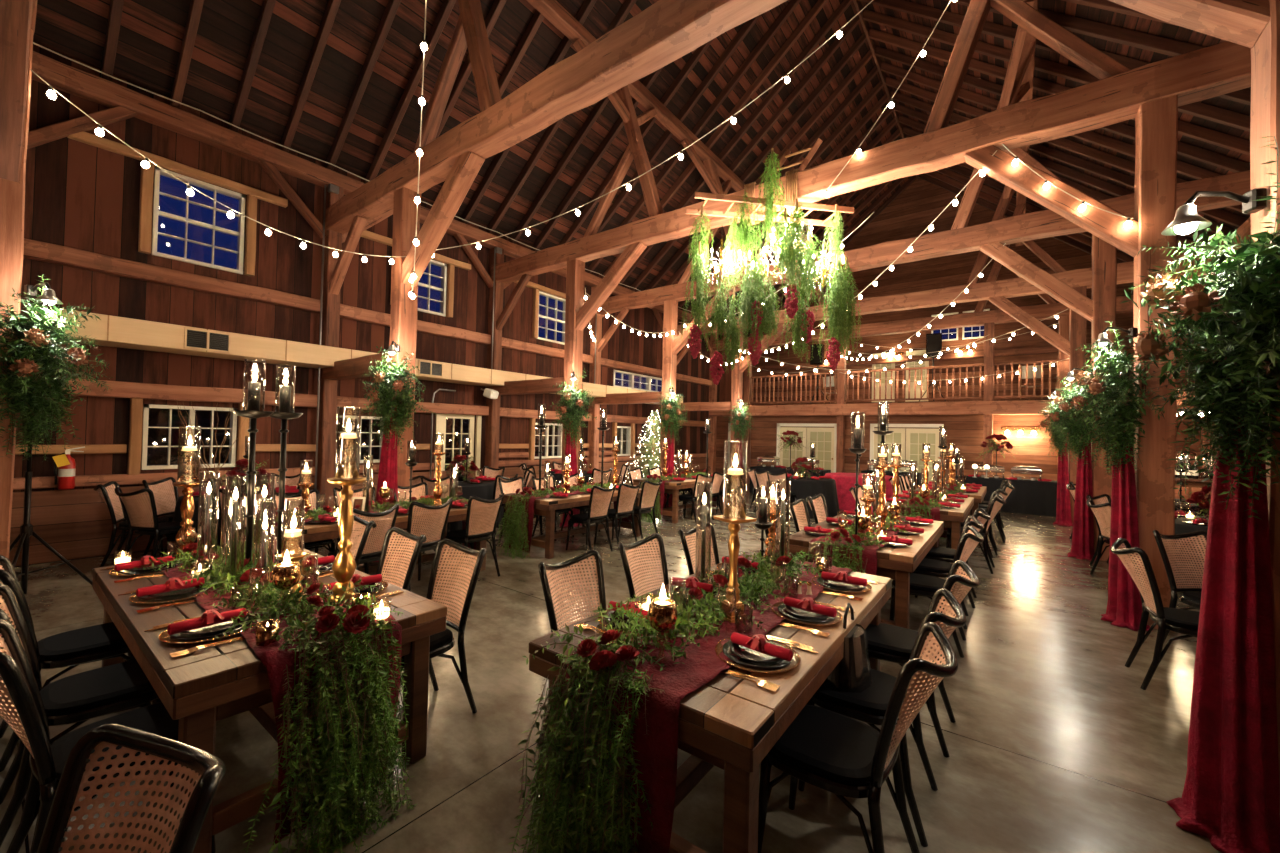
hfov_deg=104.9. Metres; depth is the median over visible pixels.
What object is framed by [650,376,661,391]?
window
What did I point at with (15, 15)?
trim
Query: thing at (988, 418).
trim
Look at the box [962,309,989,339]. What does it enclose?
window
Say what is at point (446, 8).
trim
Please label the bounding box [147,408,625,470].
windows
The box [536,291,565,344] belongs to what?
window
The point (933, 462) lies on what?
hurricane vase
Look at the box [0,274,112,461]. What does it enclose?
floral arrangement
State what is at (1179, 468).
pillar candle
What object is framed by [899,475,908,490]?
dining chair
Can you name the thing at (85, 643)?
seat cushion
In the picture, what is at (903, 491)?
napkin
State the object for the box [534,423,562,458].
window
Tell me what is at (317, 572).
water glass
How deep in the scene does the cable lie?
6.81 m
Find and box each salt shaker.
[798,582,801,593]
[806,582,811,594]
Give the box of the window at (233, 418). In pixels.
[141,404,236,469]
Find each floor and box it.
[0,484,1221,852]
[742,399,1052,405]
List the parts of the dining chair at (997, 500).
leg, leg, leg, frame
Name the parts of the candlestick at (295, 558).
plate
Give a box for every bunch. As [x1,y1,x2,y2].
[688,291,701,358]
[709,262,723,384]
[748,246,761,365]
[749,213,762,334]
[784,201,799,318]
[800,276,814,342]
[826,274,840,370]
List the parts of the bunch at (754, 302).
stem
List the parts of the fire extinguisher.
valve lever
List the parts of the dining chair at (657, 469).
frame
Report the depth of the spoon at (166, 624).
2.18 m
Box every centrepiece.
[220,459,277,493]
[441,453,477,480]
[776,430,805,467]
[791,457,818,477]
[979,433,1021,477]
[1181,481,1212,518]
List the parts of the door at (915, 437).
pane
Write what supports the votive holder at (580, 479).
on the table runner at (529, 503)
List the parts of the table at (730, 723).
leg, rail, leg, leg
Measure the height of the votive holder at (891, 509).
0.235 m
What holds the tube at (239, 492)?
on the table runner at (275, 660)
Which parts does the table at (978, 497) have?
leg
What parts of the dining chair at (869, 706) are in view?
leg, seat, leg, leg, frame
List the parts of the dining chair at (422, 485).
frame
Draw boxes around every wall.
[13,44,747,491]
[751,178,1177,468]
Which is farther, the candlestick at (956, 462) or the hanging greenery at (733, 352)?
the candlestick at (956, 462)
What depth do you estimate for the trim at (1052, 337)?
10.38 m
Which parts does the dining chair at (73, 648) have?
leg, frame, leg, seat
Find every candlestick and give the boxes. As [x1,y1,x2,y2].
[172,481,203,559]
[232,410,273,563]
[270,412,302,562]
[272,552,305,601]
[297,483,313,519]
[326,477,365,601]
[405,463,416,506]
[431,452,445,505]
[463,452,470,481]
[535,426,547,494]
[562,469,571,492]
[597,428,608,487]
[611,450,619,485]
[662,448,668,479]
[683,461,689,476]
[704,432,711,475]
[713,515,755,622]
[753,521,772,565]
[763,512,780,560]
[810,455,814,476]
[849,448,865,544]
[859,497,876,536]
[873,431,893,453]
[874,466,890,529]
[888,464,903,523]
[920,459,931,503]
[933,476,941,497]
[938,446,947,497]
[938,457,947,495]
[946,456,955,490]
[952,469,957,486]
[953,461,959,487]
[1175,470,1185,501]
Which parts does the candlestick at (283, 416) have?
stem, plate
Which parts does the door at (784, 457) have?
pane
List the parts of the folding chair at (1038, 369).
leg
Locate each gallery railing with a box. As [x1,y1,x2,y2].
[750,372,836,403]
[845,363,983,401]
[994,357,1091,397]
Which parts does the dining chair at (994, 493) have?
frame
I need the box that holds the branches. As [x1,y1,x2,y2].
[176,397,245,499]
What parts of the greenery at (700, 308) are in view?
stem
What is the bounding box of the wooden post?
[1133,95,1177,631]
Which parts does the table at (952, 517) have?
rail, leg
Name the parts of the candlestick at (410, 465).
stem, plate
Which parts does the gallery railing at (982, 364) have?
rail, rail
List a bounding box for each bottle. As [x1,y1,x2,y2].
[1187,462,1191,478]
[1192,462,1197,478]
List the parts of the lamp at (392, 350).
lamp shade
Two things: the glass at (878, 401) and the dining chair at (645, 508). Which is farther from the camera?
the dining chair at (645, 508)
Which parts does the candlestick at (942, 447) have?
stem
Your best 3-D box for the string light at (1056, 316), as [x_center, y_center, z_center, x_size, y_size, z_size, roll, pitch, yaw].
[7.519,-2.126,12.692,0.064,0.623,5.865,2,-1,-24]
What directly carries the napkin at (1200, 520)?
on the dinner plate at (1190, 522)
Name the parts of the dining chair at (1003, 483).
frame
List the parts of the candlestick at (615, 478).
stem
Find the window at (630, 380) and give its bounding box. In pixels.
[613,370,632,388]
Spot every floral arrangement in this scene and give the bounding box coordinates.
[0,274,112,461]
[1069,321,1171,479]
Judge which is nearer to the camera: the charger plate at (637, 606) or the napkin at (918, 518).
the charger plate at (637, 606)
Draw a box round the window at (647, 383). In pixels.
[633,373,649,390]
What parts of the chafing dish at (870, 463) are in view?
lid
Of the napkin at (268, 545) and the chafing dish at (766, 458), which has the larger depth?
the chafing dish at (766, 458)
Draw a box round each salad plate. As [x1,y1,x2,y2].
[127,563,170,570]
[148,585,201,596]
[181,619,242,633]
[303,563,328,570]
[332,583,374,591]
[612,611,647,624]
[675,585,709,593]
[731,641,779,661]
[785,605,826,617]
[823,579,858,586]
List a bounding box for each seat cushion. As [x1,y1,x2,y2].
[37,622,126,659]
[40,660,153,714]
[50,702,178,779]
[119,517,168,526]
[137,522,181,531]
[162,514,173,519]
[305,539,331,543]
[328,547,380,558]
[390,538,436,548]
[401,628,452,659]
[446,529,489,539]
[570,513,603,520]
[602,509,628,515]
[626,505,649,510]
[679,494,700,498]
[771,704,879,784]
[815,669,896,714]
[865,623,917,657]
[893,573,945,591]
[916,558,951,572]
[927,547,955,558]
[947,526,982,534]
[979,504,987,507]
[1155,607,1199,629]
[1182,592,1201,603]
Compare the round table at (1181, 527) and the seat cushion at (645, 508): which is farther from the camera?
the seat cushion at (645, 508)
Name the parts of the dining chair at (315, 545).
frame, seat, leg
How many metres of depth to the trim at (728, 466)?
17.91 m
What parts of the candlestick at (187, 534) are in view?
stem, plate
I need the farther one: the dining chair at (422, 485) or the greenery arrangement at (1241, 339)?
the dining chair at (422, 485)
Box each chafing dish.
[757,455,779,466]
[795,457,818,469]
[867,459,890,471]
[893,460,917,472]
[975,464,1004,478]
[1011,465,1041,480]
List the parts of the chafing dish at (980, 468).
lid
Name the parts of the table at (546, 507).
leg, rail, leg, leg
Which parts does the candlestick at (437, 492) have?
stem, plate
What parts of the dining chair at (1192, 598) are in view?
leg, frame, seat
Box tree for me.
[625,410,682,492]
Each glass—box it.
[167,542,181,555]
[179,527,195,544]
[194,559,212,575]
[208,545,226,566]
[232,584,252,609]
[243,359,265,410]
[248,566,269,593]
[274,549,278,563]
[275,364,295,412]
[300,554,317,580]
[301,567,318,589]
[407,441,416,462]
[600,408,606,427]
[668,578,685,602]
[672,591,688,610]
[717,586,735,616]
[724,569,738,581]
[734,604,752,633]
[756,486,770,523]
[768,539,780,557]
[770,560,785,599]
[783,576,798,598]
[809,542,821,561]
[819,555,831,572]
[851,412,864,448]
[877,401,888,430]
[939,426,946,445]
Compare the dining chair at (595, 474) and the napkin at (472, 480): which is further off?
the dining chair at (595, 474)
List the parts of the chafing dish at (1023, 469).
lid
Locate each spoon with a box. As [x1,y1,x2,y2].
[153,616,200,627]
[765,635,812,649]
[815,601,849,610]
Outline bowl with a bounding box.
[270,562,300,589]
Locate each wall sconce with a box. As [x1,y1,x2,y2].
[958,347,974,351]
[1002,427,1039,433]
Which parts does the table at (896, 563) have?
rail, leg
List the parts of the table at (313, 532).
leg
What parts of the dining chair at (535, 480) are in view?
leg, frame, leg, seat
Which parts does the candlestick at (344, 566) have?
stem, plate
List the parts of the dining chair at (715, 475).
frame, leg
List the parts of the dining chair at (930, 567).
seat, leg, frame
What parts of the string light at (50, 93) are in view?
bulb, bulb, bulb, bulb, bulb, bulb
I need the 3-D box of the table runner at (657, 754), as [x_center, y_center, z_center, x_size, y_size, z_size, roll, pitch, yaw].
[0.566,1.283,2.622,0.545,0.721,2.223,1,-1,37]
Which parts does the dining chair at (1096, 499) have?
leg, frame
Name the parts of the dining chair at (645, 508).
leg, leg, seat, frame, leg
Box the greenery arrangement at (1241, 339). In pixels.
[1118,136,1279,519]
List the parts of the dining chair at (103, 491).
leg, frame, leg, seat, leg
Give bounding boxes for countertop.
[1175,478,1212,482]
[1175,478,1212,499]
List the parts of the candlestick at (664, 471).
stem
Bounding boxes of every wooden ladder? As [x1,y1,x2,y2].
[685,192,853,226]
[768,138,822,180]
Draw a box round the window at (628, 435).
[617,426,630,455]
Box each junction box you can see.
[327,184,338,193]
[494,247,501,253]
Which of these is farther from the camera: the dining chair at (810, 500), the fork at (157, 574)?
the dining chair at (810, 500)
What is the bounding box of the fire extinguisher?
[52,446,84,489]
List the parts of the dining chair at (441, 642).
seat, leg, frame, leg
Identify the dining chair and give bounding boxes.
[0,555,151,771]
[0,583,176,846]
[0,619,215,852]
[37,724,225,852]
[93,481,169,566]
[114,487,181,558]
[142,477,178,555]
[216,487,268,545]
[267,473,299,488]
[271,489,334,553]
[328,504,398,581]
[333,485,385,563]
[334,515,376,569]
[376,527,426,590]
[383,498,452,591]
[394,482,441,553]
[400,539,486,712]
[412,475,422,534]
[421,475,451,534]
[443,493,504,579]
[482,466,504,477]
[483,474,517,533]
[498,477,542,542]
[500,469,533,509]
[518,463,532,486]
[522,465,538,489]
[532,475,573,540]
[538,549,606,743]
[553,461,561,469]
[560,473,599,534]
[566,484,615,551]
[591,468,611,510]
[594,481,641,548]
[618,464,629,483]
[618,479,661,538]
[618,533,668,599]
[627,467,642,485]
[647,466,678,511]
[664,465,692,509]
[678,522,719,575]
[679,472,710,521]
[691,472,723,519]
[707,489,722,513]
[747,468,764,512]
[754,469,785,512]
[758,507,790,555]
[758,622,957,852]
[767,471,796,518]
[786,499,810,532]
[798,588,966,846]
[806,494,828,524]
[849,485,864,511]
[865,482,875,510]
[865,560,978,757]
[889,477,902,493]
[889,526,983,657]
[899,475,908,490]
[904,473,914,489]
[913,515,983,628]
[915,508,990,607]
[946,495,1005,573]
[960,491,1003,559]
[964,488,1007,554]
[970,483,1014,541]
[979,479,1011,527]
[979,481,1009,521]
[1066,484,1074,538]
[1086,494,1110,564]
[1086,499,1110,573]
[1110,538,1199,689]
[1153,530,1206,643]
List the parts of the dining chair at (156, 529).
leg, frame, leg, seat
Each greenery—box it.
[680,241,711,350]
[687,205,713,275]
[707,271,735,346]
[715,287,749,375]
[719,217,742,294]
[725,188,762,275]
[737,258,759,334]
[742,249,773,360]
[756,148,787,250]
[757,270,779,341]
[772,208,796,280]
[777,276,820,363]
[778,433,803,452]
[779,198,814,310]
[791,225,829,311]
[818,260,850,362]
[820,204,849,275]
[824,254,849,343]
[827,256,861,364]
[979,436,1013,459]
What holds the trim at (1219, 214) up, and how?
attached to the ceiling
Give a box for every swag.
[354,346,435,452]
[551,370,596,448]
[652,386,687,442]
[725,401,753,444]
[1036,386,1071,457]
[1045,376,1095,465]
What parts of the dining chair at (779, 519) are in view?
frame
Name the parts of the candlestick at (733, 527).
stem, plate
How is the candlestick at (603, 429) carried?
on the table runner at (529, 503)
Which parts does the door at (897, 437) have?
pane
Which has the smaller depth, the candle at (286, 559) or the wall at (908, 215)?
the candle at (286, 559)
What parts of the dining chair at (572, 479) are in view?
leg, frame, seat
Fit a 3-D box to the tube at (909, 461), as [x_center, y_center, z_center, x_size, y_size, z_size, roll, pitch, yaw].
[3.750,0.772,6.758,0.091,0.602,0.091,1,-1,37]
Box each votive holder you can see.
[114,551,131,563]
[191,564,208,578]
[255,619,279,645]
[270,562,300,609]
[352,593,370,606]
[372,597,390,618]
[379,487,390,497]
[577,476,584,483]
[641,595,656,610]
[647,597,677,658]
[816,559,828,573]
[839,520,847,528]
[857,515,870,529]
[888,503,900,517]
[919,489,928,497]
[1185,511,1194,518]
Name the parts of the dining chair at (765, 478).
frame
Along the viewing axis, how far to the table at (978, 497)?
8.26 m
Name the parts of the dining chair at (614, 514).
leg, leg, seat, leg, frame, leg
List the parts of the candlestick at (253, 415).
stem, plate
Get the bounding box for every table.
[92,548,446,852]
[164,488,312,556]
[253,501,494,573]
[419,478,503,531]
[499,486,645,558]
[529,553,890,852]
[543,471,606,511]
[633,477,723,522]
[749,466,830,492]
[771,476,839,516]
[784,513,943,628]
[825,473,893,511]
[861,470,920,491]
[875,492,973,563]
[914,483,986,514]
[955,475,1056,516]
[1175,499,1208,516]
[1175,516,1208,592]
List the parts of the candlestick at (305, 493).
stem, plate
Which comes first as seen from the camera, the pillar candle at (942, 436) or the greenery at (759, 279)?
the greenery at (759, 279)
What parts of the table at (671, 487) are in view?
rail, leg, leg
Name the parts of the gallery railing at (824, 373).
rail, rail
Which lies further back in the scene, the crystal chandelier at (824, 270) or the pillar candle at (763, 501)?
the crystal chandelier at (824, 270)
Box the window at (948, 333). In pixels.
[931,312,957,340]
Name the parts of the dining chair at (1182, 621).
leg, frame, leg, seat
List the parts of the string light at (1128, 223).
bulb, bulb, bulb, bulb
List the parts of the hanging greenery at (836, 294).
stem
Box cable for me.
[33,42,693,312]
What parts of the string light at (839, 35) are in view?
bulb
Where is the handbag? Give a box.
[826,603,871,692]
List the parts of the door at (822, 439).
pane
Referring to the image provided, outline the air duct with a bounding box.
[57,309,682,404]
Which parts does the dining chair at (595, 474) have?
frame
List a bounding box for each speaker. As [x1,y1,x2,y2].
[481,388,498,398]
[810,344,829,403]
[919,333,945,400]
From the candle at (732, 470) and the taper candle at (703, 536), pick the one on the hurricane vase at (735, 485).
the candle at (732, 470)
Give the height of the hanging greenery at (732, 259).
1.065 m
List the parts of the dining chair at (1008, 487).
leg, leg, frame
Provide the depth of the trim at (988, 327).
13.09 m
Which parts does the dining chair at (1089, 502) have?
leg, frame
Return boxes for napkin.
[115,555,174,570]
[136,577,204,596]
[167,608,246,634]
[192,490,204,495]
[252,540,275,551]
[275,485,296,489]
[276,488,298,492]
[299,555,334,567]
[318,514,335,521]
[329,574,381,589]
[393,506,406,513]
[452,500,464,506]
[470,479,479,482]
[475,475,486,478]
[481,477,494,479]
[553,492,567,496]
[608,601,647,619]
[670,576,712,591]
[722,556,758,568]
[731,632,792,661]
[784,597,836,617]
[804,525,832,533]
[821,571,866,586]
[826,517,851,523]
[844,510,861,514]
[878,535,912,544]
[885,498,905,502]
[894,524,923,532]
[898,493,911,497]
[902,490,918,493]
[906,516,932,523]
[938,502,960,506]
[943,497,963,501]
[948,493,967,497]
[961,488,977,491]
[965,485,979,488]
[966,483,981,486]
[1175,510,1191,515]
[1192,518,1207,523]
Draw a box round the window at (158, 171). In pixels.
[152,166,245,273]
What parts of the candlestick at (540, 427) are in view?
stem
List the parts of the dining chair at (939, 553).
seat, leg, leg, frame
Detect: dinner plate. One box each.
[116,562,179,573]
[138,584,209,600]
[169,615,252,639]
[305,563,333,573]
[308,518,337,523]
[323,582,381,595]
[604,607,643,628]
[670,585,716,597]
[721,563,760,572]
[722,640,792,668]
[778,603,835,621]
[804,531,830,535]
[817,577,865,589]
[826,521,854,525]
[875,539,910,545]
[891,529,921,533]
[903,520,931,524]
[1182,521,1207,525]
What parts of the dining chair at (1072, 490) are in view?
frame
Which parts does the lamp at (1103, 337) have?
lamp shade, arm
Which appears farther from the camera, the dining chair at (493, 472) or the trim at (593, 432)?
the trim at (593, 432)
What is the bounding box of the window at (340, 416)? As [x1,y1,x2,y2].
[338,415,383,462]
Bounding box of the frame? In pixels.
[352,497,365,513]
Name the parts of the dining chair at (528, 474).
frame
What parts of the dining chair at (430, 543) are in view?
leg, seat, leg, frame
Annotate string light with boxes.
[30,69,406,263]
[409,0,426,298]
[432,0,872,257]
[584,288,594,341]
[587,294,674,336]
[678,331,742,364]
[679,212,873,326]
[739,150,996,353]
[751,364,829,375]
[762,335,987,372]
[823,0,956,196]
[840,358,1068,383]
[841,243,1005,360]
[847,309,1067,358]
[855,323,1057,350]
[1002,144,1132,227]
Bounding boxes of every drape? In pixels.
[374,406,401,562]
[560,416,581,526]
[663,422,673,506]
[736,426,746,493]
[1053,437,1072,526]
[1067,440,1099,560]
[1101,435,1154,631]
[1166,378,1279,852]
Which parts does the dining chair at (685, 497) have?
seat, leg, frame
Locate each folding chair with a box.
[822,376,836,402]
[1020,365,1042,398]
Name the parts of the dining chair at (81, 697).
leg, leg, frame, seat, leg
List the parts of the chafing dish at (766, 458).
lid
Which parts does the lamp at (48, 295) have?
arm, lamp shade, lamp bulb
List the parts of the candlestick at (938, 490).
stem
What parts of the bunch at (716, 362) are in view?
stem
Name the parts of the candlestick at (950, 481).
stem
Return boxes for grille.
[184,327,230,352]
[418,360,442,377]
[491,392,498,398]
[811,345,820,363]
[927,334,940,354]
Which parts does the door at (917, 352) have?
pane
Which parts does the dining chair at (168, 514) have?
leg, frame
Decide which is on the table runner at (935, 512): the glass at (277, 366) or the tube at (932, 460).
the tube at (932, 460)
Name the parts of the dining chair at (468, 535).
leg, seat, frame, leg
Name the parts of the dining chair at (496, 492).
frame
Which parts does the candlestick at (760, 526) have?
stem, plate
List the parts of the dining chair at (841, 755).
leg, leg, seat, leg, leg, frame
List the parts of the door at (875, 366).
pane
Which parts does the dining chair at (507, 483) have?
leg, frame, leg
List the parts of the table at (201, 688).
leg, leg, rail, leg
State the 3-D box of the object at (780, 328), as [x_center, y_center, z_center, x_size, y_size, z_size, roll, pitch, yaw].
[3.519,-2.297,14.094,1.597,1.415,0.204,1,-1,37]
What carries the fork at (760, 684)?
on the table at (730, 723)
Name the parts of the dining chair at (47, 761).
frame, leg, leg, seat, leg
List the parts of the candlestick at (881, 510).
stem, plate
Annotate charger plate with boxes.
[108,561,180,575]
[129,585,217,603]
[158,614,260,643]
[316,581,387,597]
[598,606,641,632]
[715,635,800,673]
[772,601,842,625]
[812,576,871,592]
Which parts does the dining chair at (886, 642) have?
seat, leg, leg, frame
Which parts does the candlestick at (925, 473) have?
stem, plate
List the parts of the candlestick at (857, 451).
stem, plate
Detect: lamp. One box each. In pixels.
[24,282,62,304]
[385,341,399,354]
[570,370,576,380]
[669,387,675,394]
[1050,389,1068,397]
[1064,368,1092,380]
[1092,327,1137,345]
[1161,188,1266,235]
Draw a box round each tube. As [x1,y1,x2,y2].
[197,471,219,569]
[220,490,240,561]
[222,476,246,585]
[252,474,274,568]
[253,500,275,582]
[285,499,304,582]
[362,455,372,511]
[450,464,458,499]
[544,460,550,488]
[578,451,583,475]
[695,482,711,583]
[775,480,790,569]
[909,461,916,504]
[932,460,939,501]
[958,456,963,483]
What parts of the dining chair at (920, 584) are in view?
leg, seat, leg, leg, frame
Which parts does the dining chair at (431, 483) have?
frame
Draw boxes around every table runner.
[160,551,401,844]
[253,499,476,549]
[508,487,632,552]
[566,560,851,852]
[643,476,716,518]
[810,515,914,575]
[900,494,949,542]
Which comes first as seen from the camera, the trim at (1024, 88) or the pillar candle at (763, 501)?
the pillar candle at (763, 501)
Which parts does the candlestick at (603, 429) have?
stem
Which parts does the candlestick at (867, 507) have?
plate, stem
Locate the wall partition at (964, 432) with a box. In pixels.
[715,399,1200,480]
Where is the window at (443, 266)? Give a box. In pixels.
[418,259,446,316]
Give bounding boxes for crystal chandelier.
[701,239,742,283]
[743,239,785,280]
[769,200,813,257]
[803,244,845,287]
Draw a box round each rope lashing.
[744,182,759,224]
[785,168,802,215]
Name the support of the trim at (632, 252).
attached to the post at (575, 276)
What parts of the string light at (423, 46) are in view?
bulb, bulb, bulb, bulb, bulb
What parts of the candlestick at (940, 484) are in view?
stem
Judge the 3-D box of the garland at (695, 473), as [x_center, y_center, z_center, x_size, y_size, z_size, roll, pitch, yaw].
[0.806,1.383,10.109,0.688,0.908,2.438,1,-1,37]
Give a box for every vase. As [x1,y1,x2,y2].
[177,426,201,482]
[240,482,254,493]
[281,510,304,555]
[300,460,311,483]
[335,406,360,478]
[434,433,443,452]
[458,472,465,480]
[564,455,569,468]
[613,436,618,449]
[663,437,667,447]
[684,451,688,460]
[723,440,746,518]
[766,481,779,512]
[862,474,873,498]
[877,444,887,465]
[891,444,900,464]
[922,443,929,458]
[933,462,940,476]
[940,448,946,456]
[948,444,953,455]
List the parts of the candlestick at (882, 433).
stem, plate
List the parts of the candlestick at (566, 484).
stem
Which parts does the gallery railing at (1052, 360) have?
rail, rail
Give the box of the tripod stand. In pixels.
[9,438,91,593]
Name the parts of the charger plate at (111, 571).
dish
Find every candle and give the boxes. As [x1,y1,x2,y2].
[182,436,196,449]
[203,482,211,568]
[227,506,231,558]
[230,488,238,584]
[247,371,260,410]
[259,486,266,567]
[260,517,267,578]
[279,375,290,411]
[282,551,290,565]
[285,516,300,535]
[302,463,310,472]
[341,420,355,436]
[365,461,369,511]
[408,442,414,462]
[452,472,454,500]
[465,438,468,451]
[539,409,543,425]
[546,467,547,487]
[580,456,581,486]
[601,413,604,427]
[655,585,670,604]
[678,453,679,476]
[701,493,705,582]
[728,453,742,473]
[758,487,767,522]
[768,486,775,498]
[780,489,784,570]
[854,420,861,447]
[864,478,871,487]
[876,470,878,509]
[880,408,885,430]
[911,467,913,498]
[935,466,936,501]
[941,432,944,445]
[955,449,958,460]
[960,459,961,482]
[972,464,976,477]
[984,465,988,477]
[1178,457,1183,469]
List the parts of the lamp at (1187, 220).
lamp bulb, lamp shade, arm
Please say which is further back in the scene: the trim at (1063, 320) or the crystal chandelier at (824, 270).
the trim at (1063, 320)
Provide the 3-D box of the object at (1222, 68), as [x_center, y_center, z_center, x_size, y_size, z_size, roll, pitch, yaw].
[1.837,-3.207,6.863,12.400,0.378,0.288,1,-1,37]
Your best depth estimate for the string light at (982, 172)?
6.56 m
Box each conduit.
[314,185,325,509]
[430,389,455,478]
[491,249,495,368]
[594,312,596,383]
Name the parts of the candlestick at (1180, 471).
stem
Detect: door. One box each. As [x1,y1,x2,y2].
[440,414,474,470]
[780,427,806,466]
[806,427,833,472]
[872,352,894,401]
[874,428,905,471]
[905,350,928,401]
[905,428,938,484]
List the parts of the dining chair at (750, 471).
leg, frame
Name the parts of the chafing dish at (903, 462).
lid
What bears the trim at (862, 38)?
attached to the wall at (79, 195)
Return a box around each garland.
[134,538,416,852]
[239,491,473,545]
[495,480,619,558]
[509,545,820,852]
[640,469,706,522]
[805,508,915,573]
[900,488,953,543]
[930,479,969,538]
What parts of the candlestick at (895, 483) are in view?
stem, plate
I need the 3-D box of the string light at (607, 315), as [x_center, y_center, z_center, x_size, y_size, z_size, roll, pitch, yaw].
[-0.092,-2.193,10.311,0.065,0.499,2.984,1,-1,37]
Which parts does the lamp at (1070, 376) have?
lamp shade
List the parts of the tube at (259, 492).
leg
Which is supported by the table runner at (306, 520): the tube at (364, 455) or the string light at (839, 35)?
the tube at (364, 455)
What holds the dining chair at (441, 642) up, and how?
on the floor at (1054, 744)
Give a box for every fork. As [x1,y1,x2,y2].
[114,574,162,581]
[114,574,164,582]
[136,599,195,611]
[137,600,196,612]
[170,636,243,655]
[171,638,244,657]
[371,591,403,599]
[372,590,400,597]
[575,624,602,633]
[578,623,605,632]
[721,671,777,691]
[724,669,779,689]
[778,623,828,636]
[781,622,829,634]
[821,592,861,600]
[822,591,862,599]
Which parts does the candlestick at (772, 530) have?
stem, plate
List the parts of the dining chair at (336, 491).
frame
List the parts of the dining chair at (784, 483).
frame, leg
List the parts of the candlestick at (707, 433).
stem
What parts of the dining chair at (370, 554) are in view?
leg, seat, frame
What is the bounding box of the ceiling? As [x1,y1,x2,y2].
[33,0,1250,332]
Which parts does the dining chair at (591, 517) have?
leg, seat, leg, frame, leg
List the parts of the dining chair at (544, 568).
frame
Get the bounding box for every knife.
[144,621,181,631]
[767,637,817,652]
[817,603,854,612]
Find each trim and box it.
[0,0,31,181]
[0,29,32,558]
[13,467,314,489]
[15,444,126,453]
[23,238,322,313]
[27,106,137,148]
[30,0,36,34]
[31,51,745,338]
[64,378,319,407]
[68,131,287,207]
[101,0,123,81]
[127,398,142,474]
[138,160,153,253]
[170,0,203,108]
[229,0,275,132]
[236,403,248,471]
[244,195,256,276]
[255,444,315,451]
[257,160,326,237]
[280,0,340,152]
[317,183,343,509]
[323,353,387,379]
[325,0,400,169]
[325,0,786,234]
[329,215,367,294]
[337,396,488,415]
[340,304,490,344]
[342,209,392,242]
[359,463,433,472]
[361,230,470,269]
[365,0,455,183]
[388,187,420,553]
[402,151,484,286]
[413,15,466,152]
[413,444,430,449]
[434,414,481,477]
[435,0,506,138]
[446,264,454,317]
[453,234,492,287]
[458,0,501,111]
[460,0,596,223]
[484,247,503,477]
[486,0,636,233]
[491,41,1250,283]
[492,377,563,394]
[496,274,531,329]
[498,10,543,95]
[498,457,588,466]
[499,444,528,448]
[499,452,528,457]
[500,407,591,420]
[502,337,592,363]
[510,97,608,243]
[515,281,565,298]
[527,0,831,276]
[528,418,534,459]
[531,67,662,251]
[532,289,538,337]
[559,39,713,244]
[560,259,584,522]
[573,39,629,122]
[575,242,646,330]
[580,451,588,455]
[582,443,588,447]
[584,144,632,236]
[586,0,800,273]
[587,285,601,470]
[595,392,661,403]
[596,14,761,233]
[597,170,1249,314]
[597,308,628,351]
[599,414,660,424]
[599,443,612,447]
[599,450,612,454]
[599,455,659,461]
[601,358,661,376]
[602,0,827,278]
[612,422,616,456]
[616,85,662,216]
[618,0,852,285]
[630,15,859,290]
[630,423,634,456]
[635,443,660,446]
[635,450,659,453]
[637,108,656,125]
[645,32,866,289]
[652,308,662,331]
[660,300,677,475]
[665,49,872,285]
[672,290,732,354]
[675,453,709,457]
[676,339,696,365]
[676,373,711,385]
[676,402,730,410]
[677,247,1240,336]
[677,420,710,426]
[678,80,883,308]
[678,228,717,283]
[681,138,718,193]
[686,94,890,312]
[688,65,877,281]
[703,159,744,270]
[703,334,713,353]
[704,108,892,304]
[708,333,716,473]
[709,399,1207,415]
[712,290,1185,350]
[722,180,731,194]
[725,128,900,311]
[727,423,750,481]
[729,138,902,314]
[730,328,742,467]
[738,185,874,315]
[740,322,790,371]
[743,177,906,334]
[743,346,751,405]
[743,416,750,483]
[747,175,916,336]
[752,340,1133,371]
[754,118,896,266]
[761,221,778,246]
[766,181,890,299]
[771,222,800,307]
[776,423,836,472]
[783,289,814,332]
[802,251,833,327]
[836,416,844,472]
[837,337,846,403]
[853,0,918,179]
[859,0,1250,104]
[863,9,1250,131]
[869,28,1249,155]
[870,424,943,469]
[875,46,1249,172]
[881,62,1220,179]
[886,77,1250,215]
[890,90,1246,226]
[895,103,1234,236]
[899,115,1223,245]
[903,126,1201,249]
[906,136,1190,254]
[918,174,1123,263]
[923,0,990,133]
[925,171,1179,282]
[936,168,1126,253]
[944,0,1205,56]
[947,165,1047,209]
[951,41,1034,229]
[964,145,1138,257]
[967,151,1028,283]
[974,204,1025,311]
[979,242,1092,321]
[983,322,993,400]
[983,414,992,476]
[988,296,1069,355]
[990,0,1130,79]
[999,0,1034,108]
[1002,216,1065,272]
[1003,146,1023,198]
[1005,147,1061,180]
[1014,82,1029,103]
[1015,0,1037,245]
[1016,274,1055,303]
[1057,315,1069,472]
[1062,0,1177,25]
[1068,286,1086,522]
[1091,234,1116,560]
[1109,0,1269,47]
[1130,370,1206,389]
[1133,390,1194,404]
[1176,331,1205,362]
[1186,216,1250,285]
[1200,274,1215,477]
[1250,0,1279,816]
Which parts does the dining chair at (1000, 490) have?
leg, frame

